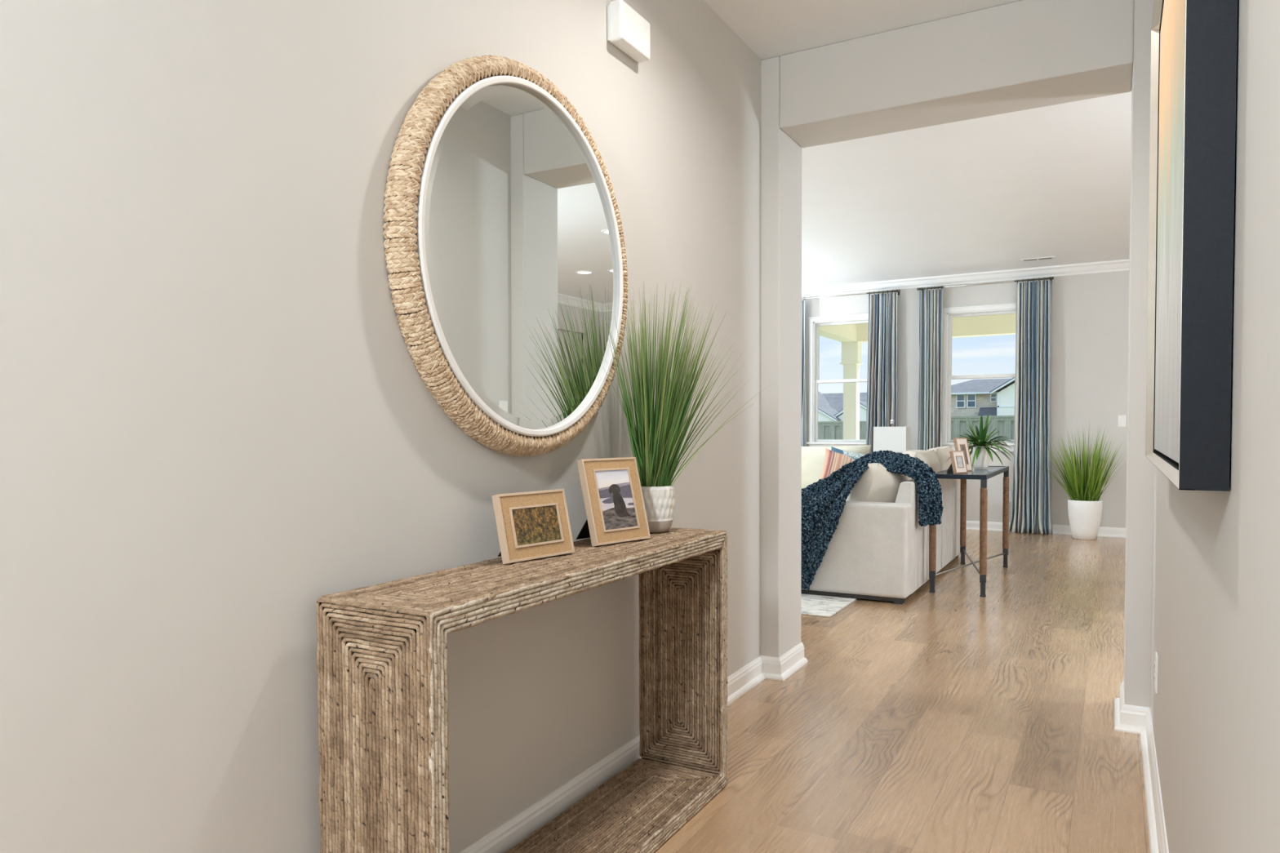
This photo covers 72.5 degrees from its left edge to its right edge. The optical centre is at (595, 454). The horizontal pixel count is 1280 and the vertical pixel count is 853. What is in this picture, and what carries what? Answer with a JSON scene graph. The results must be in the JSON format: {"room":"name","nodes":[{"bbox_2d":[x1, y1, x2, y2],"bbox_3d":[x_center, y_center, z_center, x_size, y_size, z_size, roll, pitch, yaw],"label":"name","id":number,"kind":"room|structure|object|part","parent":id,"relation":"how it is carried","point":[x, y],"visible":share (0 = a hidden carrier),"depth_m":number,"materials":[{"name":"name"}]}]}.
{"room":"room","nodes":[
{"label":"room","id":0,"kind":"room"},
{"bbox_2d":[0,0,761,852],"bbox_3d":[-1.091,-0.270,0.949,0.140,2.743,6.931,1,2,31],"label":"wall","id":1,"kind":"structure","parent":0,"point":[219,420],"depth_m":1.62,"materials":[{"name":"beige paint"}]},
{"bbox_2d":[382,54,627,457],"bbox_3d":[-0.174,-0.501,2.285,0.077,1.014,1.015,1,2,31],"label":"round mirror","id":2,"kind":"object","parent":1,"relation":"attached to","point":[504,252],"visible":0.99,"depth_m":2.16,"materials":[{"name":"beige wicker"}]},
{"bbox_2d":[428,94,613,420],"bbox_3d":[-0.156,-0.501,2.274,0.001,0.824,0.824,1,2,31],"label":"mirror glass","id":3,"kind":"object","parent":2,"relation":"attached to","point":[520,250],"depth_m":2.22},
{"bbox_2d":[607,0,650,62],"bbox_3d":[0.108,-1.333,2.751,0.054,0.122,0.196,1,2,31],"label":"door chime","id":4,"kind":"object","parent":1,"relation":"attached to","point":[628,30],"visible":1,"depth_m":2.70,"materials":[{"name":"white plastic"}]},
{"bbox_3d":[0.087,-1.333,2.764,0.006,0.106,0.180,1,2,31],"label":"plate","id":5,"kind":"part","parent":4,"relation":"part of","materials":[{"name":"white plastic"}]},
{"bbox_2d":[459,642,808,852],"bbox_3d":[-0.890,1.050,1.065,0.114,0.094,7.258,1,2,31],"label":"baseboard","id":6,"kind":"structure","parent":1,"relation":"attached to","point":[500,840],"depth_m":2.65,"materials":[{"name":"white wood"}]},
{"bbox_2d":[653,529,1150,852],"bbox_3d":[0.403,1.064,3.842,10.200,0.120,13.650,1,2,31],"label":"floor","id":7,"kind":"structure","parent":0,"point":[953,718],"depth_m":3.23,"materials":[{"name":"brown wood"}]},
{"bbox_2d":[315,528,728,852],"bbox_3d":[-0.061,0.655,2.209,0.293,0.803,1.381,1,2,31],"label":"console table","id":8,"kind":"object","parent":7,"relation":"on","point":[382,648],"visible":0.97,"depth_m":1.84,"materials":[{"name":"brown wicker"}]},
{"bbox_3d":[-0.401,0.675,1.639,0.291,0.797,0.053,1,2,31],"label":"panel","id":9,"kind":"part","parent":8,"relation":"part of","materials":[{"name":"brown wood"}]},
{"bbox_2d":[491,488,574,564],"bbox_3d":[-0.167,0.175,2.178,0.102,0.166,0.234,1,2,41],"label":"picture frame","id":10,"kind":"object","parent":8,"relation":"on","point":[531,525],"visible":1,"depth_m":2.15,"materials":[{"name":"brown wood"}]},
{"bbox_3d":[-0.143,0.174,2.158,0.025,0.098,0.168,1,2,41],"label":"frame","id":11,"kind":"part","parent":10,"relation":"part of","materials":[{"name":"brown wood"}]},
{"bbox_2d":[511,505,561,546],"bbox_3d":[-0.144,0.174,2.159,0.020,0.086,0.157,1,2,41],"label":"print","id":12,"kind":"object","parent":10,"relation":"attached to","point":[531,525],"depth_m":2.16},
{"bbox_2d":[504,758,720,852],"bbox_3d":[-0.059,1.012,2.221,0.292,0.012,1.283,1,2,31],"label":"shelf","id":13,"kind":"object","parent":8,"relation":"attached to","point":[634,809],"depth_m":2.45,"materials":[{"name":"brown wicker"}]},
{"bbox_2d":[575,457,650,546],"bbox_3d":[0.033,0.129,2.482,0.140,0.238,0.222,1,2,44],"label":"picture frame","id":14,"kind":"object","parent":8,"relation":"on","point":[615,510],"visible":1,"depth_m":2.45,"materials":[{"name":"brown wood"}]},
{"bbox_3d":[0.014,0.172,2.502,0.086,0.140,0.111,1,2,44],"label":"easel leg","id":15,"kind":"part","parent":14,"relation":"part of","materials":[{"name":"black"}]},
{"bbox_2d":[595,469,637,529],"bbox_3d":[0.060,0.126,2.456,0.040,0.161,0.136,1,2,44],"label":"print","id":16,"kind":"object","parent":14,"relation":"attached to","point":[615,499],"depth_m":2.45,"materials":[{"name":"paper"}]},
{"bbox_3d":[0.061,0.125,2.455,0.045,0.173,0.147,1,2,44],"label":"frame","id":17,"kind":"part","parent":14,"relation":"part of","materials":[{"name":"brown wood"}]},
{"bbox_3d":[0.279,0.635,2.780,0.291,0.797,0.053,1,2,31],"label":"panel","id":18,"kind":"part","parent":8,"relation":"part of","materials":[{"name":"brown wicker"}]},
{"bbox_2d":[601,281,765,533],"bbox_3d":[0.276,-0.148,2.644,0.456,0.775,0.542,1,2,25],"label":"potted grass plant","id":19,"kind":"object","parent":8,"relation":"on","point":[657,440],"visible":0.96,"depth_m":2.62,"materials":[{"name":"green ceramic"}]},
{"bbox_3d":[0.176,0.148,2.700,0.145,0.105,0.145,1,2,31],"label":"pot","id":20,"kind":"part","parent":19,"relation":"part of","materials":[{"name":"white ceramic"}]},
{"bbox_3d":[0.176,0.219,2.702,0.132,0.038,0.132,1,2,31],"label":"pot","id":21,"kind":"part","parent":19,"relation":"part of","materials":[{"name":"white ceramic"}]},
{"bbox_2d":[800,593,857,617],"bbox_3d":[0.985,0.891,7.230,2.834,0.009,3.225,1,2,31],"label":"area rug","id":22,"kind":"object","parent":7,"relation":"on","point":[815,605],"visible":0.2,"depth_m":5.46,"materials":[{"name":"white carpet"}]},
{"bbox_2d":[801,444,871,488],"bbox_3d":[1.856,0.363,9.222,1.984,0.931,0.920,1,2,31],"label":"sofa","id":23,"kind":"object","parent":7,"relation":"on","point":[813,458],"visible":0.12,"depth_m":9.01,"materials":[{"name":"beige fabric"}]},
{"bbox_2d":[820,448,853,479],"bbox_3d":[2.418,0.191,8.533,0.508,0.505,0.182,0,2,12],"label":"throw pillow","id":24,"kind":"object","parent":23,"relation":"on","point":[833,461],"visible":0.37,"depth_m":8.49,"materials":[{"name":"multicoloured fabric"}]},
{"bbox_2d":[831,446,843,454],"bbox_3d":[2.538,0.175,8.695,0.534,0.507,0.194,0,2,23],"label":"throw pillow","id":25,"kind":"object","parent":23,"relation":"on","point":[833,449],"visible":0.04,"depth_m":8.74,"materials":[{"name":"blue fabric"}]},
{"bbox_2d":[843,450,866,460],"bbox_3d":[2.546,0.132,8.502,0.327,0.347,0.162,1,2,31],"label":"throw pillow","id":26,"kind":"object","parent":23,"relation":"on","point":[853,455],"visible":0.19,"depth_m":8.49,"materials":[{"name":"white fabric"}]},
{"bbox_2d":[800,444,960,604],"bbox_3d":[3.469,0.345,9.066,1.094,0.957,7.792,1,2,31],"label":"sofa","id":27,"kind":"object","parent":7,"relation":"on","point":[878,548],"visible":0.54,"depth_m":5.64,"materials":[{"name":"fabric"}]},
{"bbox_3d":[1.533,0.604,5.799,1.072,0.592,0.185,1,2,31],"label":"arm","id":28,"kind":"part","parent":27,"relation":"part of","materials":[{"name":"fabric"}]},
{"bbox_2d":[800,449,943,590],"bbox_3d":[1.671,0.431,5.822,1.231,0.909,0.459,0,2,-4],"label":"throw blanket","id":29,"kind":"object","parent":27,"relation":"on","point":[820,522],"visible":0.77,"depth_m":5.71,"materials":[{"name":"blue fabric"}]},
{"bbox_2d":[845,462,911,502],"bbox_3d":[1.988,0.270,6.085,0.415,0.454,0.720,1,2,31],"label":"cushion","id":30,"kind":"object","parent":27,"relation":"on","point":[876,484],"depth_m":5.78,"materials":[{"name":"fabric"}]},
{"bbox_2d":[902,449,940,472],"bbox_3d":[2.418,0.213,6.700,0.402,0.496,0.700,1,2,31],"label":"cushion","id":31,"kind":"object","parent":27,"relation":"on","point":[931,457],"depth_m":6.57,"materials":[{"name":"fabric"}]},
{"bbox_2d":[927,444,954,471],"bbox_3d":[2.810,0.194,7.252,0.339,0.535,0.670,1,2,31],"label":"cushion","id":32,"kind":"object","parent":27,"relation":"on","point":[943,454],"depth_m":6.97,"materials":[{"name":"fabric"}]},
{"bbox_2d":[928,465,1009,597],"bbox_3d":[2.761,0.511,6.384,0.361,0.800,1.428,1,2,31],"label":"table","id":33,"kind":"object","parent":7,"relation":"on","point":[983,475],"visible":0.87,"depth_m":5.87,"materials":[{"name":"metal"}]},
{"bbox_3d":[2.272,0.545,5.870,0.037,0.770,0.037,1,2,31],"label":"leg","id":34,"kind":"part","parent":33,"relation":"part of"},
{"bbox_2d":[946,450,968,473],"bbox_3d":[2.478,0.051,5.992,0.150,0.156,0.095,-2,2,-39],"label":"picture frame","id":35,"kind":"object","parent":33,"relation":"on","point":[958,465],"visible":1,"depth_m":5.96,"materials":[{"name":"brown wood"}]},
{"bbox_3d":[2.466,0.080,6.008,0.075,0.090,0.057,-2,2,-39],"label":"easel leg","id":36,"kind":"part","parent":35,"relation":"part of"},
{"bbox_2d":[956,456,963,466],"bbox_3d":[2.496,0.050,5.969,0.067,0.071,0.014,-2,2,-39],"label":"print","id":37,"kind":"object","parent":35,"relation":"attached to","point":[959,459],"depth_m":5.97},
{"bbox_3d":[2.497,0.050,5.968,0.078,0.082,0.020,-2,2,-39],"label":"frame","id":38,"kind":"part","parent":35,"relation":"part of","materials":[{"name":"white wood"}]},
{"bbox_2d":[947,437,973,471],"bbox_3d":[2.611,0.000,6.262,0.150,0.239,0.135,-2,2,-39],"label":"picture frame","id":39,"kind":"object","parent":33,"relation":"on","point":[960,444],"visible":0.62,"depth_m":6.24,"materials":[{"name":"brown wood"}]},
{"bbox_2d":[960,444,968,463],"bbox_3d":[2.636,-0.001,6.231,0.059,0.136,0.028,-2,2,-39],"label":"print","id":40,"kind":"object","parent":39,"relation":"attached to","point":[963,447],"depth_m":6.24},
{"bbox_3d":[2.637,-0.001,6.229,0.070,0.148,0.033,-2,2,-39],"label":"frame","id":41,"kind":"part","parent":39,"relation":"part of","materials":[{"name":"beige wood"}]},
{"bbox_3d":[2.979,0.504,7.059,0.037,0.770,0.037,1,2,31],"label":"leg","id":42,"kind":"part","parent":33,"relation":"part of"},
{"bbox_3d":[2.758,0.117,6.372,0.310,0.008,1.380,1,2,31],"label":"glass","id":43,"kind":"part","parent":33,"relation":"part of","materials":[{"name":"glass"}]},
{"bbox_3d":[2.762,0.799,6.393,0.012,0.013,1.419,1,2,44],"label":"cross rod","id":44,"kind":"part","parent":33,"relation":"part of","materials":[{"name":"grey metal"}]},
{"bbox_3d":[2.762,0.787,6.393,0.012,0.013,1.419,0,2,18],"label":"cross rod","id":45,"kind":"part","parent":33,"relation":"part of","materials":[{"name":"grey metal"}]},
{"bbox_3d":[2.759,0.127,6.372,0.350,0.030,1.420,1,2,31],"label":"frame","id":46,"kind":"part","parent":33,"relation":"part of","materials":[{"name":"metal"}]},
{"bbox_2d":[947,413,1017,469],"bbox_3d":[2.853,-0.100,6.466,0.507,0.414,0.535,1,2,31],"label":"leafy plant","id":47,"kind":"object","parent":33,"relation":"on","point":[980,450],"visible":0.91,"depth_m":6.43,"materials":[{"name":"green plant"}]},
{"bbox_3d":[2.869,0.022,6.483,0.119,0.169,0.119,1,2,31],"label":"pot","id":48,"kind":"part","parent":47,"relation":"part of","materials":[{"name":"white ceramic"}]},
{"bbox_3d":[2.542,0.548,5.710,0.037,0.770,0.037,1,2,31],"label":"leg","id":49,"kind":"part","parent":33,"relation":"part of","materials":[{"name":"brown wood"}]},
{"bbox_3d":[3.249,0.507,6.899,0.037,0.770,0.037,1,2,31],"label":"leg","id":50,"kind":"part","parent":33,"relation":"part of","materials":[{"name":"brown wood"}]},
{"bbox_2d":[1039,419,1125,539],"bbox_3d":[4.751,0.248,8.487,0.756,1.174,0.797,1,2,31],"label":"floor plant","id":51,"kind":"object","parent":7,"relation":"on","point":[1085,506],"visible":1,"depth_m":8.50,"materials":[{"name":"green plant"}]},
{"bbox_3d":[4.828,0.639,8.598,0.300,0.384,0.300,1,2,31],"label":"planter","id":52,"kind":"part","parent":51,"relation":"part of","materials":[{"name":"white ceramic"}]},
{"bbox_3d":[2.887,0.570,8.488,0.360,0.550,0.480,1,2,31],"label":"end table","id":53,"kind":"object","parent":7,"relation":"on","visible":0},
{"bbox_2d":[872,419,911,452],"bbox_3d":[2.884,-0.023,8.470,0.307,0.637,0.233,1,2,31],"label":"table lamp","id":54,"kind":"object","parent":53,"relation":"on","point":[895,439],"visible":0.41,"depth_m":8.37,"materials":[{"name":"white fabric"}]},
{"bbox_2d":[704,0,1131,288],"bbox_3d":[0.387,-1.838,3.752,10.200,0.200,13.650,1,2,31],"label":"ceiling","id":55,"kind":"structure","parent":0,"point":[993,193],"depth_m":5.77,"materials":[{"name":"white paint"}]},
{"bbox_2d":[1020,256,1055,262],"bbox_3d":[4.317,-1.905,8.501,0.296,0.006,0.140,1,2,31],"label":"ceiling vent","id":56,"kind":"object","parent":55,"relation":"in","point":[1048,257],"visible":1,"depth_m":8.49,"materials":[{"name":"white plastic"}]},
{"bbox_2d":[760,0,1154,707],"bbox_3d":[0.610,-0.379,4.158,9.900,2.743,0.327,1,2,31],"label":"door frame","id":57,"kind":"structure","parent":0,"point":[1023,55],"depth_m":3.54,"materials":[{"name":"beige paint"}]},
{"bbox_2d":[801,270,1128,528],"bbox_3d":[3.907,-0.566,9.553,10.050,2.743,0.160,1,2,31],"label":"wall","id":58,"kind":"structure","parent":0,"point":[1090,312],"depth_m":8.90,"materials":[{"name":"beige paint"}]},
{"bbox_2d":[806,313,868,446],"bbox_3d":[2.910,-0.828,10.106,0.885,1.555,0.195,1,2,31],"label":"window","id":59,"kind":"structure","parent":58,"relation":"in","point":[815,322],"depth_m":10.23,"materials":[{"name":"white wood"}]},
{"bbox_3d":[2.890,-0.131,10.089,0.885,0.028,0.105,1,2,31],"label":"sill","id":60,"kind":"part","parent":59,"relation":"part of","materials":[{"name":"white wood"}]},
{"bbox_3d":[2.917,-0.510,10.124,0.721,0.728,0.035,1,2,31],"label":"sash","id":61,"kind":"part","parent":59,"relation":"part of","materials":[{"name":"clear glass"}]},
{"bbox_3d":[2.933,-1.189,10.137,0.721,0.703,0.035,1,2,31],"label":"sash","id":62,"kind":"part","parent":59,"relation":"part of","materials":[{"name":"white plastic"}]},
{"bbox_2d":[801,289,900,299],"bbox_3d":[2.787,-1.815,10.025,1.399,0.060,0.101,1,2,31],"label":"curtain rod","id":63,"kind":"object","parent":58,"relation":"attached to","point":[897,291],"visible":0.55,"depth_m":9.88,"materials":[{"name":"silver metal"}]},
{"bbox_2d":[801,297,806,446],"bbox_3d":[2.324,-0.526,10.288,0.331,2.629,0.144,1,2,31],"label":"striped curtain","id":64,"kind":"object","parent":63,"relation":"hanging from","point":[803,368],"visible":0.12,"depth_m":10.22,"materials":[{"name":"fabric"}]},
{"bbox_3d":[2.768,-1.819,9.992,1.375,0.015,0.015,1,2,31],"label":"rod","id":65,"kind":"part","parent":63,"relation":"part of","materials":[{"name":"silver metal"}]},
{"bbox_2d":[866,288,897,453],"bbox_3d":[3.198,-0.515,9.763,0.404,2.629,0.144,1,2,31],"label":"striped curtain","id":66,"kind":"object","parent":63,"relation":"hanging from","point":[882,380],"visible":0.59,"depth_m":9.75,"materials":[{"name":"fabric"}]},
{"bbox_3d":[3.208,-1.813,9.730,0.350,0.017,0.017,1,2,31],"label":"rod","id":67,"kind":"part","parent":63,"relation":"part of","materials":[{"name":"brown metal"}]},
{"bbox_2d":[801,258,1129,297],"bbox_3d":[2.240,-1.796,6.870,9.900,0.098,6.082,1,2,31],"label":"trim","id":68,"kind":"structure","parent":58,"relation":"attached to","point":[1120,264],"depth_m":9.30,"materials":[{"name":"white wood"}]},
{"bbox_2d":[941,302,1015,451],"bbox_3d":[4.173,-0.812,9.354,0.885,1.555,0.195,1,2,31],"label":"window","id":69,"kind":"structure","parent":58,"relation":"in","point":[948,313],"depth_m":9.48,"materials":[{"name":"white wood"}]},
{"bbox_3d":[4.154,-0.115,9.338,0.885,0.028,0.105,1,2,31],"label":"sill","id":70,"kind":"part","parent":69,"relation":"part of","materials":[{"name":"white"}]},
{"bbox_3d":[4.180,-0.494,9.373,0.721,0.728,0.035,1,2,31],"label":"sash","id":71,"kind":"part","parent":69,"relation":"part of","materials":[{"name":"white plastic"}]},
{"bbox_3d":[4.197,-1.173,9.386,0.721,0.703,0.035,1,2,31],"label":"sash","id":72,"kind":"part","parent":69,"relation":"part of","materials":[{"name":"glass"}]},
{"bbox_2d":[916,276,1053,290],"bbox_3d":[4.113,-1.798,9.237,1.324,0.060,0.101,1,2,31],"label":"curtain rod","id":73,"kind":"object","parent":58,"relation":"attached to","point":[1051,277],"visible":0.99,"depth_m":9.17,"materials":[{"name":"silver metal"}]},
{"bbox_2d":[917,285,942,450],"bbox_3d":[3.643,-0.509,9.506,0.303,2.629,0.134,1,2,31],"label":"striped curtain","id":74,"kind":"object","parent":73,"relation":"hanging from","point":[931,302],"visible":0.6,"depth_m":9.49,"materials":[{"name":"fabric"}]},
{"bbox_3d":[3.647,-1.808,9.470,0.260,0.017,0.017,1,2,31],"label":"rod","id":75,"kind":"part","parent":73,"relation":"part of","materials":[{"name":"brown metal"}]},
{"bbox_3d":[4.093,-1.802,9.204,1.300,0.015,0.015,1,2,31],"label":"rod","id":76,"kind":"part","parent":73,"relation":"part of","materials":[{"name":"silver metal"}]},
{"bbox_2d":[1008,276,1052,534],"bbox_3d":[4.502,-0.498,8.990,0.407,2.629,0.149,1,2,31],"label":"striped curtain","id":77,"kind":"object","parent":73,"relation":"hanging from","point":[1031,505],"visible":1,"depth_m":8.99,"materials":[{"name":"fabric"}]},
{"bbox_3d":[4.502,-1.797,8.961,0.350,0.017,0.017,1,2,31],"label":"rod","id":78,"kind":"part","parent":73,"relation":"part of","materials":[{"name":"brown metal"}]},
{"bbox_2d":[1008,490,1011,502],"bbox_3d":[4.364,0.442,9.218,0.070,0.115,0.008,1,2,31],"label":"power outlet","id":79,"kind":"object","parent":58,"relation":"attached to","point":[1010,491],"visible":0.3,"depth_m":9.21,"materials":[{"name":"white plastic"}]},
{"bbox_2d":[965,520,1125,537],"bbox_3d":[3.801,0.760,9.551,9.900,0.094,0.031,1,2,31],"label":"baseboard","id":80,"kind":"structure","parent":58,"relation":"attached to","point":[971,525],"depth_m":8.96,"materials":[{"name":"white"}]},
{"bbox_2d":[1117,415,1126,426],"bbox_3d":[5.238,-0.334,8.667,0.070,0.115,0.016,1,2,31],"label":"light switch","id":81,"kind":"object","parent":58,"relation":"attached to","point":[1122,419],"visible":1,"depth_m":8.67,"materials":[{"name":"white plastic"}]},
{"bbox_2d":[1150,0,1279,852],"bbox_3d":[1.162,-0.302,1.586,0.120,2.743,3.531,1,2,31],"label":"wall","id":82,"kind":"structure","parent":0,"point":[1215,709],"depth_m":1.00,"materials":[{"name":"beige paint"}]},
{"bbox_2d":[1114,681,1168,852],"bbox_3d":[2.546,1.033,1.017,3.331,0.094,3.889,1,2,31],"label":"baseboard","id":83,"kind":"structure","parent":82,"relation":"attached to","point":[1128,718],"depth_m":2.80,"materials":[{"name":"white wood"}]},
{"bbox_2d":[1154,652,1158,693],"bbox_3d":[1.746,0.679,2.715,0.008,0.115,0.070,1,2,31],"label":"power outlet","id":84,"kind":"object","parent":82,"relation":"attached to","point":[1156,661],"visible":1,"depth_m":2.69,"materials":[{"name":"white plastic"}]},
{"bbox_2d":[1145,0,1237,491],"bbox_3d":[1.105,-0.523,1.658,0.052,1.097,1.370,1,2,31],"label":"framed painting","id":85,"kind":"object","parent":82,"relation":"attached to","point":[1193,71],"visible":1,"depth_m":1.09,"materials":[{"name":"wood"}]},
{"label":"outside","id":86,"kind":"structure","parent":0,"visible":0},
{"label":"lawn","id":87,"kind":"structure","parent":86,"visible":0},
{"bbox_2d":[817,421,866,439],"bbox_3d":[5.216,-0.126,26.246,6.850,1.712,0.150,1,2,31],"label":"wooden fence","id":88,"kind":"object","parent":87,"relation":"on","point":[826,429],"visible":0.05,"depth_m":25.20,"materials":[{"name":"wood"}]},
{"bbox_3d":[5.150,-0.918,26.264,6.700,0.130,0.140,1,2,31],"label":"rail","id":89,"kind":"part","parent":88,"relation":"part of","materials":[{"name":"green wood"}]},
{"bbox_2d":[817,391,866,421],"bbox_3d":[12.756,-1.771,48.041,9.500,3.560,9.520,1,2,31],"label":"gabled house","id":90,"kind":"structure","parent":87,"relation":"on","point":[830,406],"depth_m":45.44,"materials":[{"name":"grey"}]},
{"bbox_3d":[11.083,-1.967,43.559,1.971,0.690,0.120,1,2,31],"label":"gable trim","id":91,"kind":"part","parent":90,"relation":"part of","materials":[{"name":"white wood"}]},
{"bbox_3d":[12.970,-2.103,43.246,3.024,1.060,0.120,1,2,31],"label":"gable trim","id":92,"kind":"part","parent":90,"relation":"part of","materials":[{"name":"white wood"}]},
{"bbox_2d":[819,313,1015,439],"bbox_3d":[7.831,-0.516,11.155,10.240,3.400,6.600,1,2,31],"label":"porch","id":93,"kind":"object","parent":87,"relation":"on","point":[851,336],"visible":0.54,"depth_m":13.10,"materials":[{"name":"concrete"}]},
{"bbox_3d":[3.926,-0.453,13.364,0.280,2.520,0.280,1,2,31],"label":"column trim","id":94,"kind":"part","parent":93,"relation":"part of","materials":[{"name":"beige paint"}]},
{"bbox_2d":[951,377,1014,416],"bbox_3d":[26.867,-2.844,57.955,9.400,4.930,10.800,1,2,31],"label":"house","id":95,"kind":"structure","parent":87,"relation":"on","point":[993,397],"depth_m":55.32,"materials":[{"name":"beige"}]},
{"bbox_3d":[23.389,-3.428,55.791,0.420,0.770,0.020,1,2,31],"label":"pane","id":96,"kind":"part","parent":95,"relation":"part of","materials":[{"name":"clear glass"}]},
{"bbox_3d":[23.939,-3.421,55.463,0.420,0.770,0.020,1,2,31],"label":"pane","id":97,"kind":"part","parent":95,"relation":"part of","materials":[{"name":"clear glass"}]},
{"bbox_3d":[25.038,-3.576,54.804,0.260,0.430,0.020,1,2,31],"label":"pane","id":98,"kind":"part","parent":95,"relation":"part of","materials":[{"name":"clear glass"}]},
{"bbox_2d":[951,415,1014,439],"bbox_3d":[11.145,-0.098,22.486,7.285,1.822,0.150,1,2,31],"label":"wooden fence","id":99,"kind":"object","parent":87,"relation":"on","point":[1005,424],"visible":0.05,"depth_m":22.94,"materials":[{"name":"wood"}]},
{"bbox_3d":[11.106,-0.944,22.486,7.200,0.130,0.140,1,2,31],"label":"rail","id":100,"kind":"part","parent":99,"relation":"part of","materials":[{"name":"wood"}]}
]}

